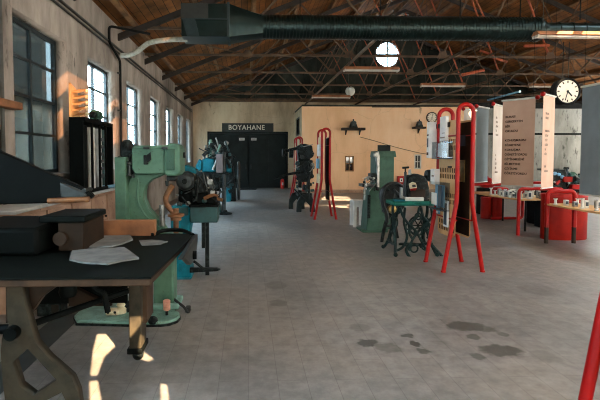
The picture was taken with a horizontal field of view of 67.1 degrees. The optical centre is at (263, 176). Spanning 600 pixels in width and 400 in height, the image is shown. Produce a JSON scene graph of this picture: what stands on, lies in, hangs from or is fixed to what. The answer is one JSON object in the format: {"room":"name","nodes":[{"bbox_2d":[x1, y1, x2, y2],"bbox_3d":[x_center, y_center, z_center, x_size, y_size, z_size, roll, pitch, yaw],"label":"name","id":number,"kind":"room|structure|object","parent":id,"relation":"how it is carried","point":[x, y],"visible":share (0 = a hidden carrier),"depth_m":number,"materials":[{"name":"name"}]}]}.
{"room":"industrial museum","nodes":[
{"label":"industrial museum","id":0,"kind":"room"},
{"bbox_2d":[0,0,192,209],"bbox_3d":[-3.246,-0.973,9.108,0.250,4.550,28.500,0,3,-2],"label":"wall","id":1,"kind":"structure","parent":0,"point":[76,45],"depth_m":8.22,"materials":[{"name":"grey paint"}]},
{"bbox_2d":[0,0,6,204],"bbox_3d":[-2.945,-0.772,5.072,0.042,4.300,0.044,0,3,-2],"label":"drain pipe","id":2,"kind":"object","parent":1,"relation":"attached to","point":[2,110],"visible":0.48,"depth_m":5.04,"materials":[{"name":"metal"}]},
{"bbox_2d":[0,98,22,109],"bbox_3d":[-2.898,-0.804,4.746,0.140,0.088,1.150,0,3,-2],"label":"wall shelf","id":3,"kind":"object","parent":1,"relation":"attached to","point":[4,103],"visible":1,"depth_m":5.07,"materials":[{"name":"brown wood"}]},
{"bbox_2d":[12,16,69,175],"bbox_3d":[-3.104,-1.021,6.197,0.290,2.060,1.660,0,3,-2],"label":"window","id":4,"kind":"structure","parent":1,"relation":"in","point":[34,53],"depth_m":6.34,"materials":[{"name":"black glass"}]},
{"bbox_2d":[88,61,114,170],"bbox_3d":[-3.192,-1.131,8.713,0.290,2.060,1.660,0,3,-2],"label":"window","id":5,"kind":"structure","parent":1,"relation":"in","point":[93,67],"depth_m":9.07,"materials":[{"name":"clear glass"}]},
{"bbox_2d":[51,0,191,111],"bbox_3d":[-3.091,-2.626,9.042,0.034,0.036,26.500,0,3,-2],"label":"conduit","id":6,"kind":"object","parent":1,"relation":"attached to","point":[54,1],"visible":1,"depth_m":8.41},
{"bbox_2d":[58,0,191,110],"bbox_3d":[-3.091,-2.710,9.038,0.046,0.048,26.500,0,3,-2],"label":"conduit","id":7,"kind":"object","parent":1,"relation":"attached to","point":[60,1],"visible":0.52,"depth_m":8.70,"materials":[{"name":"metal"}]},
{"bbox_2d":[108,25,149,156],"bbox_3d":[-2.740,-1.514,9.348,0.780,3.010,0.821,0,3,-2],"label":"pipe","id":8,"kind":"object","parent":1,"relation":"attached to","point":[110,26],"visible":0.95,"depth_m":9.64,"materials":[{"name":"metal"}]},
{"bbox_2d":[126,84,136,145],"bbox_3d":[-3.280,-1.241,11.229,0.290,2.060,1.660,0,3,-2],"label":"window","id":9,"kind":"structure","parent":1,"relation":"in","point":[127,86],"depth_m":11.86,"materials":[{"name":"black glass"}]},
{"bbox_2d":[150,99,155,144],"bbox_3d":[-3.368,-1.351,13.745,0.290,2.060,1.660,0,3,-2],"label":"window","id":10,"kind":"structure","parent":1,"relation":"in","point":[151,100],"depth_m":14.47,"materials":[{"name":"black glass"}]},
{"bbox_2d":[118,0,505,40],"bbox_3d":[6.599,-4.950,9.978,19.600,4.040,0.085,0,3,-2],"label":"roof truss","id":11,"kind":"object","parent":1,"relation":"attached to","point":[154,24],"visible":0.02,"depth_m":9.71,"materials":[{"name":"orange metal"}]},
{"bbox_2d":[192,0,225,89],"bbox_3d":[-1.467,-3.782,8.898,0.132,0.154,28.200,0,3,-2],"label":"purlin","id":12,"kind":"structure","parent":11,"relation":"on","point":[194,1],"depth_m":15.67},
{"bbox_2d":[250,0,255,79],"bbox_3d":[-0.168,-4.303,8.921,0.132,0.154,28.200,0,3,-2],"label":"purlin","id":13,"kind":"structure","parent":11,"relation":"on","point":[253,2],"depth_m":11.96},
{"bbox_2d":[305,40,375,104],"bbox_3d":[2.379,-3.428,16.259,0.084,0.084,13.800,0,3,-2],"label":"bar","id":14,"kind":"object","parent":11,"relation":"attached to","point":[372,42],"visible":0.65,"depth_m":13.06,"materials":[{"name":"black metal"}]},
{"bbox_2d":[355,41,486,104],"bbox_3d":[4.978,-3.431,16.350,0.084,0.084,13.800,0,3,-2],"label":"bar","id":15,"kind":"object","parent":11,"relation":"attached to","point":[480,42],"visible":0.62,"depth_m":13.45,"materials":[{"name":"orange metal"}]},
{"bbox_2d":[461,41,476,180],"bbox_3d":[4.637,-2.938,10.083,0.608,6.094,0.084,-2,3,-38],"label":"banner","id":16,"kind":"object","parent":11,"relation":"hanging from","point":[467,112],"visible":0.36,"depth_m":10.08,"materials":[{"name":"white fabric"}]},
{"bbox_2d":[413,44,599,104],"bbox_3d":[8.026,-3.436,16.456,0.084,0.084,13.800,0,3,-2],"label":"bar","id":17,"kind":"object","parent":11,"relation":"attached to","point":[596,46],"visible":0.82,"depth_m":14.04,"materials":[{"name":"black metal"}]},
{"bbox_2d":[489,78,599,102],"bbox_3d":[11.624,-3.442,16.581,0.084,0.084,13.800,0,3,-2],"label":"bar","id":18,"kind":"object","parent":11,"relation":"attached to","point":[595,79],"visible":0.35,"depth_m":18.97,"materials":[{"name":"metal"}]},
{"bbox_2d":[528,71,599,90],"bbox_3d":[14.373,-3.946,9.444,0.132,0.154,28.200,0,3,-2],"label":"purlin","id":19,"kind":"structure","parent":11,"relation":"on","point":[596,72],"depth_m":19.91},
{"bbox_2d":[144,0,599,64],"bbox_3d":[6.511,-5.059,12.484,19.600,4.040,0.085,0,3,-2],"label":"roof truss","id":20,"kind":"object","parent":1,"relation":"attached to","point":[173,51],"visible":0.79,"depth_m":12.36,"materials":[{"name":"orange metal"}]},
{"bbox_2d":[429,3,599,83],"bbox_3d":[6.960,-3.400,12.393,1.485,1.146,4.637,-1,3,-29],"label":"rod","id":21,"kind":"object","parent":20,"relation":"attached to","point":[598,4],"visible":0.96,"depth_m":12.45,"materials":[{"name":"red metal"}]},
{"bbox_2d":[162,0,599,79],"bbox_3d":[6.423,-5.169,14.990,19.600,4.040,0.085,0,3,-2],"label":"roof truss","id":22,"kind":"object","parent":1,"relation":"attached to","point":[551,2],"visible":0.7,"depth_m":14.89,"materials":[{"name":"orange metal"}]},
{"bbox_2d":[191,40,575,105],"bbox_3d":[6.161,-5.497,22.508,19.600,4.040,0.085,0,3,-2],"label":"roof truss","id":23,"kind":"object","parent":1,"relation":"attached to","point":[350,41],"visible":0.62,"depth_m":22.43,"materials":[{"name":"orange metal"}]},
{"bbox_2d":[184,9,583,99],"bbox_3d":[6.248,-5.388,20.002,19.600,4.040,0.085,0,3,-2],"label":"roof truss","id":24,"kind":"object","parent":1,"relation":"attached to","point":[404,11],"visible":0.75,"depth_m":19.90,"materials":[{"name":"orange metal"}]},
{"bbox_2d":[175,0,599,90],"bbox_3d":[6.336,-5.278,17.496,19.600,4.040,0.085,0,3,-2],"label":"roof truss","id":25,"kind":"object","parent":1,"relation":"attached to","point":[194,82],"visible":0.59,"depth_m":17.39,"materials":[{"name":"orange metal"}]},
{"bbox_2d":[294,107,301,188],"bbox_3d":[1.745,-1.270,21.739,0.200,3.842,3.000,0,3,-2],"label":"wall","id":26,"kind":"structure","parent":0,"point":[298,113],"depth_m":21.40,"materials":[{"name":"beige paint"}]},
{"bbox_2d":[296,116,299,135],"bbox_3d":[1.691,-2.420,21.788,0.060,0.882,1.600,0,3,-2],"label":"window","id":27,"kind":"structure","parent":26,"relation":"in","point":[298,118],"depth_m":22.02,"materials":[{"name":"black glass"}]},
{"bbox_2d":[0,188,599,399],"bbox_3d":[6.628,1.251,9.400,20.300,0.120,28.800,0,3,-2],"label":"floor","id":28,"kind":"structure","parent":0,"point":[298,306],"depth_m":4.33,"materials":[{"name":"concrete"}]},
{"bbox_2d":[0,305,78,393],"bbox_3d":[-1.939,1.427,3.951,0.260,0.004,4.900,0,3,-2],"label":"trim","id":29,"kind":"structure","parent":28,"relation":"on","point":[52,331],"depth_m":4.05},
{"bbox_2d":[35,304,66,315],"bbox_3d":[-2.267,1.308,4.579,0.456,0.192,0.212,0,3,-2],"label":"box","id":30,"kind":"object","parent":28,"relation":"on","point":[42,309],"visible":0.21,"depth_m":4.51,"materials":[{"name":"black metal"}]},
{"bbox_2d":[0,187,115,314],"bbox_3d":[-2.804,0.772,6.846,0.470,1.060,4.640,0,3,-2],"label":"workbench","id":31,"kind":"object","parent":28,"relation":"on","point":[103,199],"visible":0.17,"depth_m":5.54,"materials":[{"name":"paint"}]},
{"bbox_2d":[69,117,113,191],"bbox_3d":[-2.740,-0.337,7.241,0.230,1.122,1.360,0,3,-2],"label":"rack","id":32,"kind":"object","parent":31,"relation":"on","point":[76,124],"visible":0.82,"depth_m":6.88,"materials":[{"name":"black metal"}]},
{"bbox_2d":[69,83,88,116],"bbox_3d":[-2.755,-1.127,6.739,0.186,0.500,0.348,0,3,-2],"label":"crate","id":33,"kind":"object","parent":32,"relation":"on","point":[74,108],"visible":0.99,"depth_m":6.70,"materials":[{"name":"brown wood"}]},
{"bbox_2d":[84,126,87,187],"bbox_3d":[-2.733,-0.281,6.763,0.160,0.952,0.160,0,3,-2],"label":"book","id":34,"kind":"object","parent":32,"relation":"in","point":[85,127],"visible":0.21,"depth_m":6.74,"materials":[{"name":"black paper"}]},
{"bbox_2d":[87,127,95,187],"bbox_3d":[-2.745,-0.296,7.102,0.160,0.952,0.160,0,3,-2],"label":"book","id":35,"kind":"object","parent":32,"relation":"in","point":[88,128],"visible":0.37,"depth_m":7.04,"materials":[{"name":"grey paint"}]},
{"bbox_2d":[89,110,102,120],"bbox_3d":[-2.749,-0.996,7.347,0.170,0.185,0.270,0,3,-2],"label":"motor","id":36,"kind":"object","parent":32,"relation":"on","point":[93,114],"visible":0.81,"depth_m":7.26,"materials":[{"name":"paint"}]},
{"bbox_2d":[95,129,101,186],"bbox_3d":[-2.756,-0.310,7.432,0.160,0.952,0.160,0,3,-2],"label":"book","id":37,"kind":"object","parent":32,"relation":"in","point":[96,130],"visible":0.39,"depth_m":7.36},
{"bbox_2d":[102,130,104,185],"bbox_3d":[-2.767,-0.324,7.741,0.120,0.952,0.120,0,3,-2],"label":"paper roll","id":38,"kind":"object","parent":32,"relation":"in","point":[103,157],"visible":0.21,"depth_m":7.69,"materials":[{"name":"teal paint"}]},
{"bbox_2d":[0,150,197,399],"bbox_3d":[-1.409,0.580,3.408,1.719,1.744,1.611,0,3,-2],"label":"work table","id":39,"kind":"object","parent":28,"relation":"on","point":[34,272],"visible":0.95,"depth_m":3.16,"materials":[{"name":"wood"}]},
{"bbox_2d":[39,209,105,250],"bbox_3d":[-1.494,0.413,3.551,0.339,0.265,0.520,0,3,-2],"label":"wooden block","id":40,"kind":"object","parent":39,"relation":"on","point":[78,229],"visible":0.94,"depth_m":3.34,"materials":[{"name":"brown wood"}]},
{"bbox_2d":[69,247,138,264],"bbox_3d":[-1.133,0.554,3.140,0.412,0.020,0.588,-2,3,-31],"label":"sheet","id":41,"kind":"object","parent":39,"relation":"on","point":[99,256],"visible":1,"depth_m":3.10,"materials":[{"name":"paper"}]},
{"bbox_2d":[89,235,132,247],"bbox_3d":[-1.296,0.530,3.681,0.416,0.020,0.510,0,3,-2],"label":"sheet","id":42,"kind":"object","parent":39,"relation":"on","point":[109,241],"visible":0.61,"depth_m":3.63,"materials":[{"name":"paper"}]},
{"bbox_2d":[139,240,167,245],"bbox_3d":[-0.908,0.534,3.658,0.257,0.014,0.238,0,3,-2],"label":"sheet","id":43,"kind":"object","parent":39,"relation":"on","point":[143,242],"visible":1,"depth_m":3.64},
{"bbox_2d":[73,140,190,326],"bbox_3d":[-1.316,0.515,4.542,1.127,1.786,0.707,0,3,-2],"label":"machine","id":44,"kind":"object","parent":28,"relation":"on","point":[138,166],"visible":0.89,"depth_m":4.51,"materials":[{"name":"green paint"}]},
{"bbox_2d":[170,165,220,279],"bbox_3d":[-0.909,0.603,6.082,0.662,1.521,0.545,0,3,-2],"label":"machine","id":45,"kind":"object","parent":28,"relation":"on","point":[197,197],"visible":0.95,"depth_m":5.91,"materials":[{"name":"paint"}]},
{"bbox_2d":[185,165,196,173],"bbox_3d":[-0.979,-0.098,5.996,0.189,0.113,0.250,0,3,-2],"label":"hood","id":46,"kind":"object","parent":45,"relation":"attached to","point":[189,168],"depth_m":5.87,"materials":[{"name":"teal paint"}]},
{"bbox_2d":[189,201,219,222],"bbox_3d":[-0.787,0.472,6.043,0.381,0.235,0.460,0,3,-2],"label":"tray","id":47,"kind":"object","parent":45,"relation":"on","point":[199,212],"depth_m":5.84,"materials":[{"name":"green metal"}]},
{"bbox_2d":[196,138,231,214],"bbox_3d":[-1.442,-0.032,12.822,1.099,2.145,0.912,0,3,-2],"label":"machine","id":48,"kind":"object","parent":28,"relation":"on","point":[218,167],"visible":0.7,"depth_m":12.56,"materials":[{"name":"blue metal"}]},
{"bbox_2d":[226,154,240,201],"bbox_3d":[-1.146,0.064,16.439,0.596,1.800,1.420,0,3,-2],"label":"press","id":49,"kind":"object","parent":28,"relation":"on","point":[230,189],"visible":0.71,"depth_m":16.09,"materials":[{"name":"black metal"}]},
{"bbox_2d":[274,144,314,211],"bbox_3d":[0.870,0.024,13.344,1.212,1.979,1.158,0,3,-2],"label":"press","id":50,"kind":"object","parent":28,"relation":"on","point":[305,166],"visible":0.99,"depth_m":13.03,"materials":[{"name":"grey metal"}]},
{"bbox_2d":[289,136,304,197],"bbox_3d":[1.281,-0.299,16.668,0.624,2.354,0.688,0,3,-2],"label":"display stand","id":51,"kind":"object","parent":28,"relation":"on","point":[293,187],"visible":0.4,"depth_m":16.66,"materials":[{"name":"red paint"}]},
{"bbox_2d":[310,128,337,219],"bbox_3d":[1.572,-0.086,11.789,0.624,2.354,0.688,0,3,-2],"label":"display stand","id":52,"kind":"object","parent":28,"relation":"on","point":[328,188],"visible":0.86,"depth_m":11.62,"materials":[{"name":"red paint"}]},
{"bbox_2d":[350,199,362,226],"bbox_3d":[2.179,0.845,10.429,0.287,0.602,0.400,0,3,-2],"label":"bench","id":53,"kind":"object","parent":28,"relation":"on","point":[354,203],"visible":0.75,"depth_m":10.33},
{"bbox_2d":[356,151,395,232],"bbox_3d":[2.435,0.340,9.740,0.756,1.782,0.609,0,3,-2],"label":"press","id":54,"kind":"object","parent":28,"relation":"on","point":[381,173],"visible":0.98,"depth_m":9.54,"materials":[{"name":"paint"}]},
{"bbox_2d":[379,182,404,242],"bbox_3d":[2.449,0.692,8.625,0.530,1.210,0.582,0,3,-2],"label":"press","id":55,"kind":"object","parent":28,"relation":"on","point":[390,190],"visible":0.68,"depth_m":8.46,"materials":[{"name":"grey metal"}]},
{"bbox_2d":[381,199,442,256],"bbox_3d":[2.478,0.866,7.536,0.824,0.947,0.730,0,3,-2],"label":"stand","id":56,"kind":"object","parent":28,"relation":"on","point":[424,220],"visible":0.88,"depth_m":7.32,"materials":[{"name":"green metal"}]},
{"bbox_2d":[394,166,430,200],"bbox_3d":[2.509,0.111,7.484,0.593,0.567,0.260,0,3,-2],"label":"machine","id":57,"kind":"object","parent":56,"relation":"on","point":[415,186],"visible":0.91,"depth_m":7.40,"materials":[{"name":"grey paint"}]},
{"bbox_2d":[423,102,484,272],"bbox_3d":[2.761,0.143,6.523,0.624,2.354,0.688,0,3,-2],"label":"display stand","id":58,"kind":"object","parent":28,"relation":"on","point":[460,195],"visible":0.88,"depth_m":6.33,"materials":[{"name":"red paint"}]},
{"bbox_2d":[426,122,436,157],"bbox_3d":[2.571,-0.559,6.884,0.131,0.547,0.077,0,3,-2],"label":"card","id":59,"kind":"object","parent":58,"relation":"attached to","point":[431,126],"visible":0.96,"depth_m":6.85,"materials":[{"name":"paper"}]},
{"bbox_2d":[430,169,439,184],"bbox_3d":[2.599,-0.001,6.829,0.081,0.234,0.153,0,3,-2],"label":"carton","id":60,"kind":"object","parent":58,"relation":"attached to","point":[435,173],"visible":1,"depth_m":6.76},
{"bbox_2d":[429,184,446,210],"bbox_3d":[2.590,0.284,6.654,0.111,0.407,0.463,0,3,-2],"label":"display case","id":61,"kind":"object","parent":58,"relation":"attached to","point":[437,198],"visible":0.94,"depth_m":6.54,"materials":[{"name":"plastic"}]},
{"bbox_2d":[431,192,436,204],"bbox_3d":[2.535,0.325,6.700,0.004,0.178,0.185,0,3,-2],"label":"print","id":62,"kind":"object","parent":61,"relation":"attached to","point":[433,195],"depth_m":6.69},
{"bbox_2d":[438,185,441,207],"bbox_3d":[2.542,0.285,6.502,0.004,0.316,0.116,0,3,-2],"label":"print","id":63,"kind":"object","parent":61,"relation":"attached to","point":[439,186],"depth_m":6.50},
{"bbox_2d":[432,143,452,158],"bbox_3d":[2.604,-0.385,6.570,0.088,0.251,0.524,0,3,-2],"label":"display case","id":64,"kind":"object","parent":58,"relation":"attached to","point":[443,148],"visible":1,"depth_m":6.51,"materials":[{"name":"white plastic"}]},
{"bbox_2d":[440,116,448,140],"bbox_3d":[2.623,-0.697,6.543,0.051,0.351,0.184,0,3,-2],"label":"card","id":65,"kind":"object","parent":58,"relation":"hanging from","point":[444,130],"visible":1,"depth_m":6.48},
{"bbox_2d":[443,200,448,226],"bbox_3d":[2.636,0.535,6.506,0.031,0.380,0.132,0,3,-2],"label":"framed photo","id":66,"kind":"object","parent":58,"relation":"attached to","point":[445,213],"visible":0.93,"depth_m":6.46},
{"bbox_2d":[443,203,446,224],"bbox_3d":[2.622,0.539,6.506,0.004,0.311,0.092,0,3,-2],"label":"print","id":67,"kind":"object","parent":66,"relation":"attached to","point":[444,212],"depth_m":6.49},
{"bbox_2d":[459,160,464,181],"bbox_3d":[2.852,-0.081,6.466,0.012,0.316,0.140,0,3,-2],"label":"sample","id":68,"kind":"object","parent":58,"relation":"attached to","point":[462,162],"visible":0.86,"depth_m":6.45,"materials":[{"name":"wood"}]},
{"bbox_2d":[476,177,493,213],"bbox_3d":[6.228,0.518,12.560,0.400,1.069,0.400,0,3,-2],"label":"dome","id":69,"kind":"object","parent":28,"relation":"on","point":[481,188],"visible":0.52,"depth_m":12.52,"materials":[{"name":"paint"}]},
{"bbox_2d":[480,197,491,218],"bbox_3d":[5.800,0.810,11.737,0.265,0.557,0.265,0,3,-2],"label":"drum","id":70,"kind":"object","parent":28,"relation":"on","point":[486,202],"visible":0.95,"depth_m":11.63,"materials":[{"name":"red paint"}]},
{"bbox_2d":[492,197,501,216],"bbox_3d":[6.037,0.809,11.603,0.281,0.570,0.281,0,3,-2],"label":"drum","id":71,"kind":"object","parent":28,"relation":"on","point":[496,202],"visible":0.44,"depth_m":11.49,"materials":[{"name":"red paint"}]},
{"bbox_2d":[471,183,562,235],"bbox_3d":[5.830,0.658,10.289,1.618,0.987,2.250,0,3,-2],"label":"display table","id":72,"kind":"object","parent":28,"relation":"on","point":[520,202],"visible":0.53,"depth_m":9.66,"materials":[{"name":"brown wood"}]},
{"bbox_2d":[526,181,540,223],"bbox_3d":[6.608,0.621,10.875,0.420,1.011,0.320,0,3,-2],"label":"cabinet","id":73,"kind":"object","parent":28,"relation":"on","point":[530,204],"visible":0.18,"depth_m":10.82,"materials":[{"name":"black metal"}]},
{"bbox_2d":[534,167,579,226],"bbox_3d":[6.604,0.358,10.137,0.907,1.600,0.550,0,3,-2],"label":"grinder","id":74,"kind":"object","parent":28,"relation":"on","point":[562,178],"visible":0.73,"depth_m":9.97,"materials":[{"name":"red metal"}]},
{"bbox_2d":[540,193,588,240],"bbox_3d":[5.886,0.771,8.826,0.905,0.889,0.452,0,3,-2],"label":"drum","id":75,"kind":"object","parent":28,"relation":"on","point":[560,219],"visible":0.73,"depth_m":8.64,"materials":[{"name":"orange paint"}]},
{"bbox_2d":[544,189,599,243],"bbox_3d":[5.546,0.778,7.264,0.700,1.011,2.250,0,3,-2],"label":"display table","id":76,"kind":"object","parent":28,"relation":"on","point":[547,203],"visible":0.98,"depth_m":8.29,"materials":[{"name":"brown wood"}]},
{"bbox_2d":[578,292,599,399],"bbox_3d":[1.879,0.342,1.974,0.624,2.354,0.688,0,3,-2],"label":"display stand","id":77,"kind":"object","parent":28,"relation":"on","point":[592,363],"visible":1,"depth_m":2.29,"materials":[{"name":"red paint"}]},
{"bbox_2d":[92,0,599,101],"bbox_3d":[6.628,-5.091,9.124,20.637,4.179,28.800,0,3,-2],"label":"ceiling","id":78,"kind":"structure","parent":0,"point":[142,11],"depth_m":16.98,"materials":[{"name":"wood"}]},
{"bbox_2d":[110,0,199,99],"bbox_3d":[-2.766,-3.260,8.875,0.132,0.154,28.200,0,3,-2],"label":"purlin","id":79,"kind":"structure","parent":78,"relation":"attached to","point":[116,3],"depth_m":10.50,"materials":[{"name":"wood"}]},
{"bbox_2d":[275,5,298,69],"bbox_3d":[1.131,-4.825,8.943,0.132,0.154,28.200,0,3,-2],"label":"purlin","id":80,"kind":"structure","parent":78,"relation":"attached to","point":[295,11],"depth_m":17.14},
{"bbox_2d":[300,0,337,59],"bbox_3d":[2.431,-5.346,8.966,0.132,0.154,28.200,0,3,-2],"label":"purlin","id":81,"kind":"structure","parent":78,"relation":"attached to","point":[333,2],"depth_m":15.05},
{"bbox_2d":[312,40,350,98],"bbox_3d":[2.570,-4.579,17.117,1.460,3.185,0.240,0,3,-2],"label":"ceiling light","id":82,"kind":"object","parent":78,"relation":"hanging from","point":[313,96],"visible":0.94,"depth_m":17.10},
{"bbox_2d":[326,1,365,49],"bbox_3d":[3.730,-5.868,8.988,0.132,0.154,28.200,0,3,-2],"label":"purlin","id":83,"kind":"structure","parent":78,"relation":"attached to","point":[359,5],"depth_m":16.95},
{"bbox_2d":[345,42,354,95],"bbox_3d":[3.587,-4.725,18.523,0.400,2.775,0.190,0,3,-2],"label":"lamp","id":84,"kind":"object","parent":78,"relation":"hanging from","point":[349,90],"visible":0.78,"depth_m":18.55,"materials":[{"name":"glass"}]},
{"bbox_2d":[343,40,399,71],"bbox_3d":[2.891,-4.417,12.027,1.478,3.187,0.240,0,3,-2],"label":"ceiling light","id":85,"kind":"object","parent":78,"relation":"hanging from","point":[346,68],"visible":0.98,"depth_m":12.03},
{"bbox_2d":[181,0,599,45],"bbox_3d":[7.391,-4.838,9.061,17.949,4.335,0.680,0,3,-2],"label":"ventilation duct","id":86,"kind":"object","parent":78,"relation":"hanging from","point":[201,23],"visible":0.99,"depth_m":8.77,"materials":[{"name":"metal"}]},
{"bbox_2d":[120,37,187,57],"bbox_3d":[-2.202,-2.575,8.955,1.411,0.366,0.140,0,3,10],"label":"flexible hose","id":87,"kind":"object","parent":86,"relation":"attached to","point":[146,44],"visible":0.98,"depth_m":8.91,"materials":[{"name":"metal"}]},
{"bbox_2d":[474,78,489,182],"bbox_3d":[4.691,-1.306,9.653,0.688,2.872,0.084,-2,3,-42],"label":"banner","id":88,"kind":"object","parent":86,"relation":"hanging from","point":[482,112],"visible":1,"depth_m":9.68,"materials":[{"name":"grey fabric"}]},
{"bbox_2d":[491,46,503,183],"bbox_3d":[4.798,-1.289,9.248,0.084,2.872,0.705,2,3,41],"label":"banner","id":89,"kind":"object","parent":86,"relation":"hanging from","point":[498,109],"visible":0.99,"depth_m":9.26,"materials":[{"name":"white fabric"}]},
{"bbox_2d":[420,0,464,87],"bbox_3d":[5.888,-5.138,14.704,1.451,4.393,0.240,0,3,-2],"label":"ceiling light","id":90,"kind":"object","parent":78,"relation":"hanging from","point":[425,84],"visible":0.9,"depth_m":14.73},
{"bbox_2d":[437,0,459,15],"bbox_3d":[7.877,-6.533,9.104,0.132,0.154,28.200,0,3,-2],"label":"purlin","id":91,"kind":"structure","parent":78,"relation":"attached to","point":[450,5],"depth_m":18.57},
{"bbox_2d":[431,0,516,49],"bbox_3d":[9.177,-6.016,9.172,0.132,0.154,28.200,0,3,-2],"label":"purlin","id":92,"kind":"structure","parent":78,"relation":"attached to","point":[506,4],"depth_m":17.14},
{"bbox_2d":[455,0,584,59],"bbox_3d":[10.476,-5.498,9.240,0.132,0.154,28.200,0,3,-2],"label":"purlin","id":93,"kind":"structure","parent":78,"relation":"attached to","point":[575,2],"depth_m":16.06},
{"bbox_2d":[501,0,539,187],"bbox_3d":[4.726,-2.865,8.224,0.084,6.106,0.679,-2,3,-35],"label":"hanging banner","id":94,"kind":"object","parent":78,"relation":"hanging from","point":[518,123],"visible":1,"depth_m":8.33,"materials":[{"name":"beige fabric"}]},
{"bbox_2d":[480,39,564,68],"bbox_3d":[11.775,-4.981,9.308,0.132,0.154,28.200,0,3,-2],"label":"purlin","id":95,"kind":"structure","parent":78,"relation":"attached to","point":[554,40],"depth_m":19.79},
{"bbox_2d":[540,12,556,188],"bbox_3d":[4.924,-2.876,7.725,0.638,6.176,0.084,-2,3,-42],"label":"banner","id":96,"kind":"object","parent":78,"relation":"hanging from","point":[547,164],"visible":1,"depth_m":7.82,"materials":[{"name":"beige fabric"}]},
{"bbox_2d":[529,0,574,87],"bbox_3d":[9.762,-4.638,15.062,1.583,3.291,0.240,0,3,-2],"label":"ceiling light","id":97,"kind":"object","parent":78,"relation":"hanging from","point":[535,84],"visible":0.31,"depth_m":15.05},
{"bbox_2d":[504,49,599,79],"bbox_3d":[13.074,-4.463,9.376,0.132,0.154,28.200,0,3,-2],"label":"purlin","id":98,"kind":"structure","parent":78,"relation":"attached to","point":[593,52],"depth_m":19.44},
{"bbox_2d":[550,42,580,105],"bbox_3d":[6.183,-2.111,9.216,0.542,1.286,0.185,0,3,-2],"label":"clock","id":99,"kind":"object","parent":78,"relation":"hanging from","point":[567,90],"visible":0.97,"depth_m":9.16,"materials":[{"name":"black paint"}]},
{"bbox_2d":[531,0,599,38],"bbox_3d":[6.023,-4.842,8.512,1.706,4.406,0.240,0,3,-2],"label":"ceiling light","id":100,"kind":"object","parent":78,"relation":"hanging from","point":[537,34],"visible":1,"depth_m":8.53,"materials":[{"name":"metal"}]},
{"bbox_2d":[579,17,599,196],"bbox_3d":[4.968,-2.839,6.556,0.084,6.285,0.748,0,3,-5],"label":"banner","id":101,"kind":"object","parent":78,"relation":"hanging from","point":[590,123],"visible":1,"depth_m":6.82,"materials":[{"name":"grey fabric"}]},
{"bbox_2d":[193,40,542,187],"bbox_3d":[6.131,-3.676,23.440,20.300,8.700,0.300,0,3,-2],"label":"wall","id":102,"kind":"structure","parent":0,"point":[410,48],"depth_m":23.15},
{"bbox_2d":[207,132,287,187],"bbox_3d":[-0.823,-0.972,23.317,4.750,3.307,0.276,0,3,-2],"label":"door","id":103,"kind":"structure","parent":102,"relation":"in","point":[261,160],"depth_m":23.27,"materials":[{"name":"black paint"}]},
{"bbox_2d":[222,123,273,131],"bbox_3d":[-0.817,-2.522,23.052,2.636,0.424,0.070,0,3,-2],"label":"name sign","id":104,"kind":"object","parent":102,"relation":"attached to","point":[226,127],"visible":1,"depth_m":23.03,"materials":[{"name":"black metal"}]},
{"bbox_2d":[193,98,542,102],"bbox_3d":[6.039,-3.916,23.196,19.700,0.160,0.160,0,3,-2],"label":"trim","id":105,"kind":"structure","parent":102,"relation":"attached to","point":[200,98],"depth_m":23.09,"materials":[{"name":"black metal"}]},
{"bbox_2d":[374,41,399,66],"bbox_3d":[6.376,-6.294,23.204,1.379,1.379,0.090,0,3,-2],"label":"window","id":106,"kind":"structure","parent":102,"relation":"in","point":[387,42],"depth_m":23.17,"materials":[{"name":"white glass"}]},
{"bbox_2d":[295,105,458,112],"bbox_3d":[5.404,-3.231,21.682,7.516,0.080,3.200,0,3,-2],"label":"trim","id":107,"kind":"structure","parent":0,"point":[301,105],"depth_m":20.09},
{"bbox_2d":[302,106,468,189],"bbox_3d":[5.456,-1.206,20.270,7.516,3.842,0.200,0,3,-2],"label":"wall","id":108,"kind":"structure","parent":0,"point":[392,126],"depth_m":20.13,"materials":[{"name":"paint"}]},
{"bbox_2d":[345,156,353,170],"bbox_3d":[3.835,-0.580,20.200,0.406,0.693,0.080,0,3,-2],"label":"window","id":109,"kind":"structure","parent":108,"relation":"in","point":[349,160],"depth_m":20.20,"materials":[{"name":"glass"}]},
{"bbox_2d":[341,128,365,134],"bbox_3d":[3.966,-2.009,19.942,1.033,0.313,0.280,0,3,-2],"label":"shelf","id":110,"kind":"object","parent":108,"relation":"attached to","point":[345,129],"visible":0.99,"depth_m":19.81,"materials":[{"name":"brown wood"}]},
{"bbox_2d":[310,189,434,192],"bbox_3d":[5.460,0.648,20.243,7.516,0.140,0.015,0,3,-2],"label":"baseboard","id":111,"kind":"structure","parent":108,"relation":"attached to","point":[430,190],"depth_m":20.18,"materials":[{"name":"paint"}]},
{"bbox_2d":[414,155,420,168],"bbox_3d":[6.937,-0.673,20.305,0.319,0.652,0.080,0,3,-2],"label":"window","id":112,"kind":"structure","parent":108,"relation":"in","point":[417,162],"depth_m":20.28,"materials":[{"name":"grey paint"}]},
{"bbox_2d":[426,112,436,121],"bbox_3d":[7.518,-2.644,20.134,0.490,0.490,0.080,0,3,-2],"label":"wall clock","id":113,"kind":"object","parent":108,"relation":"attached to","point":[431,117],"visible":0.86,"depth_m":20.11,"materials":[{"name":"black paint"}]},
{"bbox_2d":[469,108,581,190],"bbox_3d":[12.579,-1.247,21.118,6.781,3.850,0.200,0,3,-2],"label":"wall partition","id":114,"kind":"structure","parent":0,"point":[567,148],"depth_m":21.03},
{"bbox_2d":[460,103,581,108],"bbox_3d":[12.579,-3.295,21.028,6.781,0.250,0.400,0,3,-2],"label":"trim","id":115,"kind":"structure","parent":114,"relation":"attached to","point":[537,105],"depth_m":20.86,"materials":[{"name":"black paint"}]},
{"bbox_2d":[475,133,580,134],"bbox_3d":[12.584,-1.986,20.960,6.781,0.100,0.050,0,3,-2],"label":"trim","id":116,"kind":"structure","parent":114,"relation":"attached to","point":[475,133],"depth_m":20.98,"materials":[{"name":"black paint"}]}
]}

